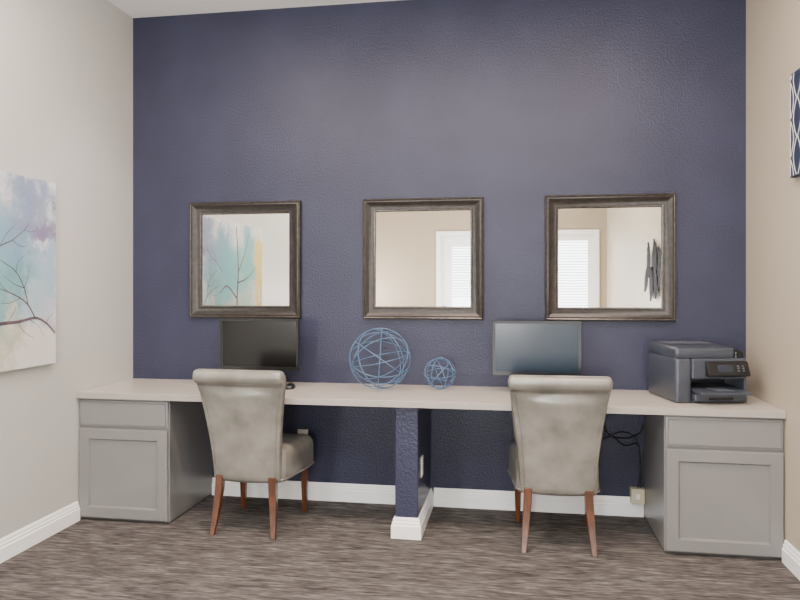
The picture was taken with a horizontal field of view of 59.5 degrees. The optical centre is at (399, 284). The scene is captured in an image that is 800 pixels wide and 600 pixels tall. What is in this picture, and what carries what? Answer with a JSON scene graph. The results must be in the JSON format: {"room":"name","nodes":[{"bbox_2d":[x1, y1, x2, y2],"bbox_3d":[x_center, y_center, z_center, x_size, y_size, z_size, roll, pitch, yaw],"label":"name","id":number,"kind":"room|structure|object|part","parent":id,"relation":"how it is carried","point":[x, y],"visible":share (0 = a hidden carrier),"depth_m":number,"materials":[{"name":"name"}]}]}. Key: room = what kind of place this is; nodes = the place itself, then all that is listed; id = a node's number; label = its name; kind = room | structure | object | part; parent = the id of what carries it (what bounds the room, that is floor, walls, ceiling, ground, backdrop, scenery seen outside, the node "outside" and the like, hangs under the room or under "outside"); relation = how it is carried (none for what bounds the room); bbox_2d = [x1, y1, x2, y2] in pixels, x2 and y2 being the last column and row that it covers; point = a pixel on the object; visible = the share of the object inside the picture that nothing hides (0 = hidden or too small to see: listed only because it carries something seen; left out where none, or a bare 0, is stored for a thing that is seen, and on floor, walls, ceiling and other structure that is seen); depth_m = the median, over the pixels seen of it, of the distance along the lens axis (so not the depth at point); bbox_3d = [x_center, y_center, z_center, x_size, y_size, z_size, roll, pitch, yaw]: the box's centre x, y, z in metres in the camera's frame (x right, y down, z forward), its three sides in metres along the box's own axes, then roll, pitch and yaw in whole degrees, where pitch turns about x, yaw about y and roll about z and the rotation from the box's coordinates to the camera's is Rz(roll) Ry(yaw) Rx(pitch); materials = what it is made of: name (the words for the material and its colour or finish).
{"room":"home office","nodes":[
{"label":"home office","id":0,"kind":"room"},
{"bbox_2d":[0,0,132,538],"bbox_3d":[-2.436,-0.215,1.681,0.100,3.290,6.500,0,0,9],"label":"wall","id":1,"kind":"structure","parent":0,"point":[66,66],"depth_m":4.17,"materials":[{"name":"beige paint"}]},
{"bbox_2d":[0,171,55,371],"bbox_3d":[-2.111,-0.069,3.233,0.037,1.030,1.569,0,0,9],"label":"canvas painting","id":2,"kind":"object","parent":1,"relation":"attached to","point":[27,204],"visible":1,"depth_m":3.76,"materials":[{"name":"fabric"}]},
{"bbox_2d":[0,501,79,562],"bbox_3d":[-2.428,1.371,1.360,0.020,0.117,5.869,0,0,9],"label":"baseboard","id":3,"kind":"structure","parent":1,"relation":"attached to","point":[28,536],"depth_m":3.88,"materials":[{"name":"white wood"}]},
{"bbox_2d":[108,0,398,17],"bbox_3d":[-0.410,-1.910,1.349,4.206,0.100,6.700,0,0,9],"label":"ceiling","id":4,"kind":"structure","parent":0,"point":[133,8],"depth_m":4.66,"materials":[{"name":"white paint"}]},
{"bbox_2d":[0,495,799,599],"bbox_3d":[-0.410,1.480,1.349,4.206,0.100,6.700,0,0,9],"label":"floor","id":5,"kind":"structure","parent":0,"point":[332,550],"depth_m":3.59,"materials":[{"name":"carpet"}]},
{"bbox_2d":[79,398,212,522],"bbox_3d":[-1.621,1.059,4.522,0.587,0.742,0.625,0,0,9],"label":"base cabinet","id":6,"kind":"object","parent":5,"relation":"on","point":[140,460],"visible":0.76,"depth_m":4.24,"materials":[{"name":"grey paint"}]},
{"bbox_3d":[-1.669,1.139,4.224,0.575,0.541,0.020,0,0,9],"label":"door","id":7,"kind":"part","parent":6,"relation":"part of","materials":[{"name":"grey paint"}]},
{"bbox_3d":[-1.668,1.139,4.231,0.433,0.399,0.005,0,0,9],"label":"door panel","id":8,"kind":"part","parent":6,"relation":"part of","materials":[{"name":"grey paint"}]},
{"bbox_3d":[-1.669,0.778,4.224,0.575,0.157,0.020,0,0,9],"label":"drawer","id":9,"kind":"part","parent":6,"relation":"part of","materials":[{"name":"grey paint"}]},
{"bbox_2d":[76,378,785,418],"bbox_3d":[0.063,0.668,4.237,4.002,0.037,0.644,0,0,9],"label":"countertop","id":10,"kind":"structure","parent":6,"relation":"on","point":[643,402],"depth_m":4.08,"materials":[{"name":"laminate"}]},
{"bbox_2d":[220,318,298,370],"bbox_3d":[-0.897,0.431,4.469,0.524,0.437,0.180,0,0,9],"label":"computer monitor","id":11,"kind":"object","parent":10,"relation":"on","point":[245,343],"visible":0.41,"depth_m":4.46,"materials":[{"name":"black plastic"}]},
{"bbox_2d":[286,382,294,389],"bbox_3d":[-0.691,0.631,4.396,0.060,0.038,0.104,0,0,4],"label":"computer mouse","id":12,"kind":"object","parent":10,"relation":"on","point":[290,386],"visible":0.92,"depth_m":4.36,"materials":[{"name":"black plastic"}]},
{"bbox_2d":[349,328,410,388],"bbox_3d":[-0.124,0.458,4.354,0.378,0.384,0.383,0,0,9],"label":"wire sphere","id":13,"kind":"object","parent":10,"relation":"on","point":[378,329],"visible":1,"depth_m":4.32,"materials":[{"name":"blue metal"}]},
{"bbox_2d":[424,357,455,389],"bbox_3d":[0.249,0.549,4.354,0.202,0.202,0.198,0,0,9],"label":"wire sphere","id":14,"kind":"object","parent":10,"relation":"on","point":[439,358],"visible":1,"depth_m":4.33,"materials":[{"name":"blue metal"}]},
{"bbox_2d":[492,320,581,375],"bbox_3d":[0.817,0.431,4.188,0.524,0.437,0.180,0,0,9],"label":"computer monitor","id":15,"kind":"object","parent":10,"relation":"on","point":[519,347],"visible":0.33,"depth_m":4.18,"materials":[{"name":"black plastic"}]},
{"bbox_2d":[649,341,751,402],"bbox_3d":[1.706,0.491,3.996,0.400,0.317,0.483,0,0,-3],"label":"printer","id":16,"kind":"object","parent":10,"relation":"on","point":[679,371],"visible":1,"depth_m":3.86,"materials":[{"name":"grey plastic"}]},
{"bbox_2d":[691,391,745,400],"bbox_3d":[1.746,0.615,3.937,0.287,0.037,0.235,0,0,-3],"label":"paper tray","id":17,"kind":"object","parent":16,"relation":"on","point":[739,395],"depth_m":3.82,"materials":[{"name":"grey plastic"}]},
{"bbox_2d":[691,383,751,395],"bbox_3d":[1.748,0.580,3.906,0.276,0.028,0.298,0,0,-3],"label":"tray","id":18,"kind":"object","parent":16,"relation":"on","point":[697,389],"depth_m":3.85,"materials":[{"name":"grey plastic"}]},
{"bbox_3d":[1.795,0.462,3.832,0.233,0.084,0.046,0,0,-3],"label":"control panel","id":19,"kind":"part","parent":16,"relation":"part of","materials":[{"name":"black plastic"}]},
{"bbox_2d":[733,349,743,357],"bbox_3d":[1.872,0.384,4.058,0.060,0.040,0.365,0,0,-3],"label":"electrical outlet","id":20,"kind":"object","parent":16,"relation":"on","point":[736,353],"depth_m":3.88,"materials":[{"name":"plastic"}]},
{"bbox_2d":[193,369,313,539],"bbox_3d":[-0.851,0.952,4.186,0.536,0.957,0.639,0,0,11],"label":"dining chair","id":21,"kind":"object","parent":5,"relation":"on","point":[244,409],"visible":1,"depth_m":3.96,"materials":[{"name":"beige leather"}]},
{"bbox_3d":[-1.050,1.262,4.034,0.061,0.335,0.093,0,0,11],"label":"leg","id":22,"kind":"part","parent":21,"relation":"part of","materials":[{"name":"brown wood"}]},
{"bbox_3d":[-0.891,0.802,3.978,0.530,0.657,0.214,0,0,11],"label":"backrest","id":23,"kind":"part","parent":21,"relation":"part of","materials":[{"name":"beige leather"}]},
{"bbox_3d":[-1.003,1.278,4.485,0.044,0.305,0.044,0,0,11],"label":"leg","id":24,"kind":"part","parent":21,"relation":"part of","materials":[{"name":"brown wood"}]},
{"bbox_3d":[-0.723,1.262,3.972,0.061,0.335,0.093,0,0,11],"label":"leg","id":25,"kind":"part","parent":21,"relation":"part of","materials":[{"name":"brown wood"}]},
{"bbox_3d":[-0.836,1.035,4.269,0.520,0.206,0.458,0,0,11],"label":"seat","id":26,"kind":"part","parent":21,"relation":"part of","materials":[{"name":"beige leather"}]},
{"bbox_3d":[-0.600,1.278,4.409,0.044,0.305,0.044,0,0,11],"label":"leg","id":27,"kind":"part","parent":21,"relation":"part of","materials":[{"name":"brown wood"}]},
{"bbox_2d":[508,375,612,556],"bbox_3d":[0.875,0.952,3.934,0.536,0.957,0.639,0,0,8],"label":"dining chair","id":28,"kind":"object","parent":5,"relation":"on","point":[559,421],"visible":1,"depth_m":3.70,"materials":[{"name":"beige leather"}]},
{"bbox_3d":[0.711,1.278,4.226,0.044,0.305,0.044,0,0,8],"label":"leg","id":29,"kind":"part","parent":28,"relation":"part of","materials":[{"name":"brown wood"}]},
{"bbox_3d":[0.683,1.262,3.773,0.061,0.335,0.093,0,0,8],"label":"leg","id":30,"kind":"part","parent":28,"relation":"part of","materials":[{"name":"brown wood"}]},
{"bbox_3d":[0.888,1.035,4.017,0.520,0.206,0.458,0,0,8],"label":"seat","id":31,"kind":"part","parent":28,"relation":"part of","materials":[{"name":"beige leather"}]},
{"bbox_3d":[0.845,0.802,3.723,0.530,0.657,0.214,0,0,8],"label":"backrest","id":32,"kind":"part","parent":28,"relation":"part of","materials":[{"name":"beige leather"}]},
{"bbox_3d":[1.117,1.278,4.166,0.044,0.305,0.044,0,0,8],"label":"leg","id":33,"kind":"part","parent":28,"relation":"part of","materials":[{"name":"brown wood"}]},
{"bbox_3d":[1.014,1.262,3.725,0.061,0.335,0.093,0,0,8],"label":"leg","id":34,"kind":"part","parent":28,"relation":"part of","materials":[{"name":"brown wood"}]},
{"bbox_2d":[644,415,783,558],"bbox_3d":[1.747,1.059,3.970,0.592,0.742,0.625,0,0,9],"label":"base cabinet","id":35,"kind":"object","parent":5,"relation":"on","point":[713,485],"visible":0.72,"depth_m":3.68,"materials":[{"name":"grey paint"}]},
{"bbox_3d":[1.698,0.778,3.672,0.580,0.157,0.020,0,0,9],"label":"drawer","id":36,"kind":"part","parent":35,"relation":"part of","materials":[{"name":"grey paint"}]},
{"bbox_3d":[1.700,1.139,3.679,0.438,0.399,0.005,0,0,9],"label":"door panel","id":37,"kind":"part","parent":35,"relation":"part of","materials":[{"name":"grey paint"}]},
{"bbox_3d":[1.698,1.139,3.672,0.580,0.541,0.020,0,0,9],"label":"door","id":38,"kind":"part","parent":35,"relation":"part of","materials":[{"name":"grey paint"}]},
{"bbox_2d":[395,407,430,517],"bbox_3d":[0.086,1.060,4.254,0.132,0.740,0.606,0,0,9],"label":"wall","id":39,"kind":"structure","parent":0,"point":[412,425],"depth_m":3.96,"materials":[{"name":"blue paint"}]},
{"bbox_2d":[391,488,433,539],"bbox_3d":[0.084,1.371,4.244,0.172,0.117,0.626,0,0,9],"label":"baseboard","id":40,"kind":"structure","parent":39,"relation":"attached to","point":[408,528],"depth_m":3.94,"materials":[{"name":"white wood"}]},
{"bbox_2d":[421,455,422,477],"bbox_3d":[0.130,1.058,4.092,0.009,0.116,0.072,0,0,9],"label":"wall outlet","id":41,"kind":"object","parent":39,"relation":"attached to","point":[422,455],"visible":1,"depth_m":4.07,"materials":[{"name":"white plastic"}]},
{"bbox_2d":[133,0,745,496],"bbox_3d":[0.123,-0.215,4.606,4.206,3.290,0.100,0,0,9],"label":"wall","id":42,"kind":"structure","parent":0,"point":[510,104],"depth_m":4.53,"materials":[{"name":"blue paint"}]},
{"bbox_2d":[190,200,301,317],"bbox_3d":[-1.048,-0.170,4.726,0.784,0.784,0.039,0,0,9],"label":"wall mirror","id":43,"kind":"object","parent":42,"relation":"attached to","point":[246,257],"visible":1,"depth_m":4.73,"materials":[{"name":"grey mirror"}]},
{"bbox_2d":[203,214,288,305],"bbox_3d":[-1.046,-0.170,4.741,0.618,0.618,0.005,0,0,9],"label":"mirror glass","id":44,"kind":"object","parent":43,"relation":"attached to","point":[246,256],"depth_m":4.74,"materials":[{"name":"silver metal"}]},
{"bbox_2d":[298,429,307,434],"bbox_3d":[-0.649,1.023,4.677,0.072,0.116,0.009,0,0,9],"label":"wall outlet","id":45,"kind":"object","parent":42,"relation":"attached to","point":[300,431],"visible":0.28,"depth_m":4.67,"materials":[{"name":"white plastic"}]},
{"bbox_2d":[212,477,394,503],"bbox_3d":[-0.616,1.371,4.666,1.344,0.117,0.020,0,0,9],"label":"baseboard","id":46,"kind":"structure","parent":42,"relation":"attached to","point":[319,491],"depth_m":4.64,"materials":[{"name":"white wood"}]},
{"bbox_2d":[363,197,482,319],"bbox_3d":[0.145,-0.170,4.531,0.784,0.784,0.039,0,0,9],"label":"wall mirror","id":47,"kind":"object","parent":42,"relation":"attached to","point":[423,257],"visible":1,"depth_m":4.54,"materials":[{"name":"grey mirror"}]},
{"bbox_2d":[376,210,469,306],"bbox_3d":[0.147,-0.170,4.545,0.618,0.618,0.005,0,0,9],"label":"mirror glass","id":48,"kind":"object","parent":47,"relation":"attached to","point":[423,256],"depth_m":4.54,"materials":[{"name":"silver metal"}]},
{"bbox_2d":[434,488,643,516],"bbox_3d":[0.860,1.371,4.424,1.301,0.117,0.020,0,0,9],"label":"baseboard","id":49,"kind":"structure","parent":42,"relation":"attached to","point":[443,497],"depth_m":4.42,"materials":[{"name":"white wood"}]},
{"bbox_2d":[545,193,675,320],"bbox_3d":[1.299,-0.170,4.342,0.784,0.784,0.039,0,0,9],"label":"wall mirror","id":50,"kind":"object","parent":42,"relation":"attached to","point":[609,257],"visible":1,"depth_m":4.35,"materials":[{"name":"grey mirror"}]},
{"bbox_2d":[558,207,660,307],"bbox_3d":[1.301,-0.170,4.356,0.618,0.618,0.005,0,0,9],"label":"mirror glass","id":51,"kind":"object","parent":50,"relation":"attached to","point":[609,257],"depth_m":4.35,"materials":[{"name":"silver metal"}]},
{"bbox_2d":[602,424,644,503],"bbox_3d":[1.359,1.051,4.321,0.292,0.578,0.062,0,0,9],"label":"power adapter","id":52,"kind":"object","parent":42,"relation":"attached to","point":[637,494],"visible":0.9,"depth_m":4.29,"materials":[{"name":"beige plastic"}]},
{"bbox_3d":[1.363,1.089,4.311,0.244,0.311,0.007,0,0,9],"label":"cord","id":53,"kind":"part","parent":52,"relation":"part of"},
{"bbox_3d":[1.365,1.006,4.321,0.236,0.487,0.007,0,0,9],"label":"cord","id":54,"kind":"part","parent":52,"relation":"part of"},
{"bbox_3d":[1.362,0.860,4.340,0.292,0.188,0.008,0,0,9],"label":"cord","id":55,"kind":"part","parent":52,"relation":"part of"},
{"bbox_2d":[746,0,799,551],"bbox_3d":[1.616,-0.215,1.017,0.100,3.290,6.500,0,0,9],"label":"wall","id":56,"kind":"structure","parent":0,"point":[772,26],"depth_m":3.78,"materials":[{"name":"beige paint"}]},
{"bbox_2d":[782,540,799,579],"bbox_3d":[1.506,1.371,0.716,0.020,0.117,5.869,0,0,9],"label":"baseboard","id":57,"kind":"structure","parent":56,"relation":"attached to","point":[790,555],"depth_m":3.50,"materials":[{"name":"white wood"}]},
{"bbox_2d":[790,68,799,177],"bbox_3d":[1.909,-0.788,3.210,0.030,0.512,0.540,0,0,9],"label":"art","id":58,"kind":"object","parent":56,"relation":"attached to","point":[794,77],"visible":1,"depth_m":3.41}
]}

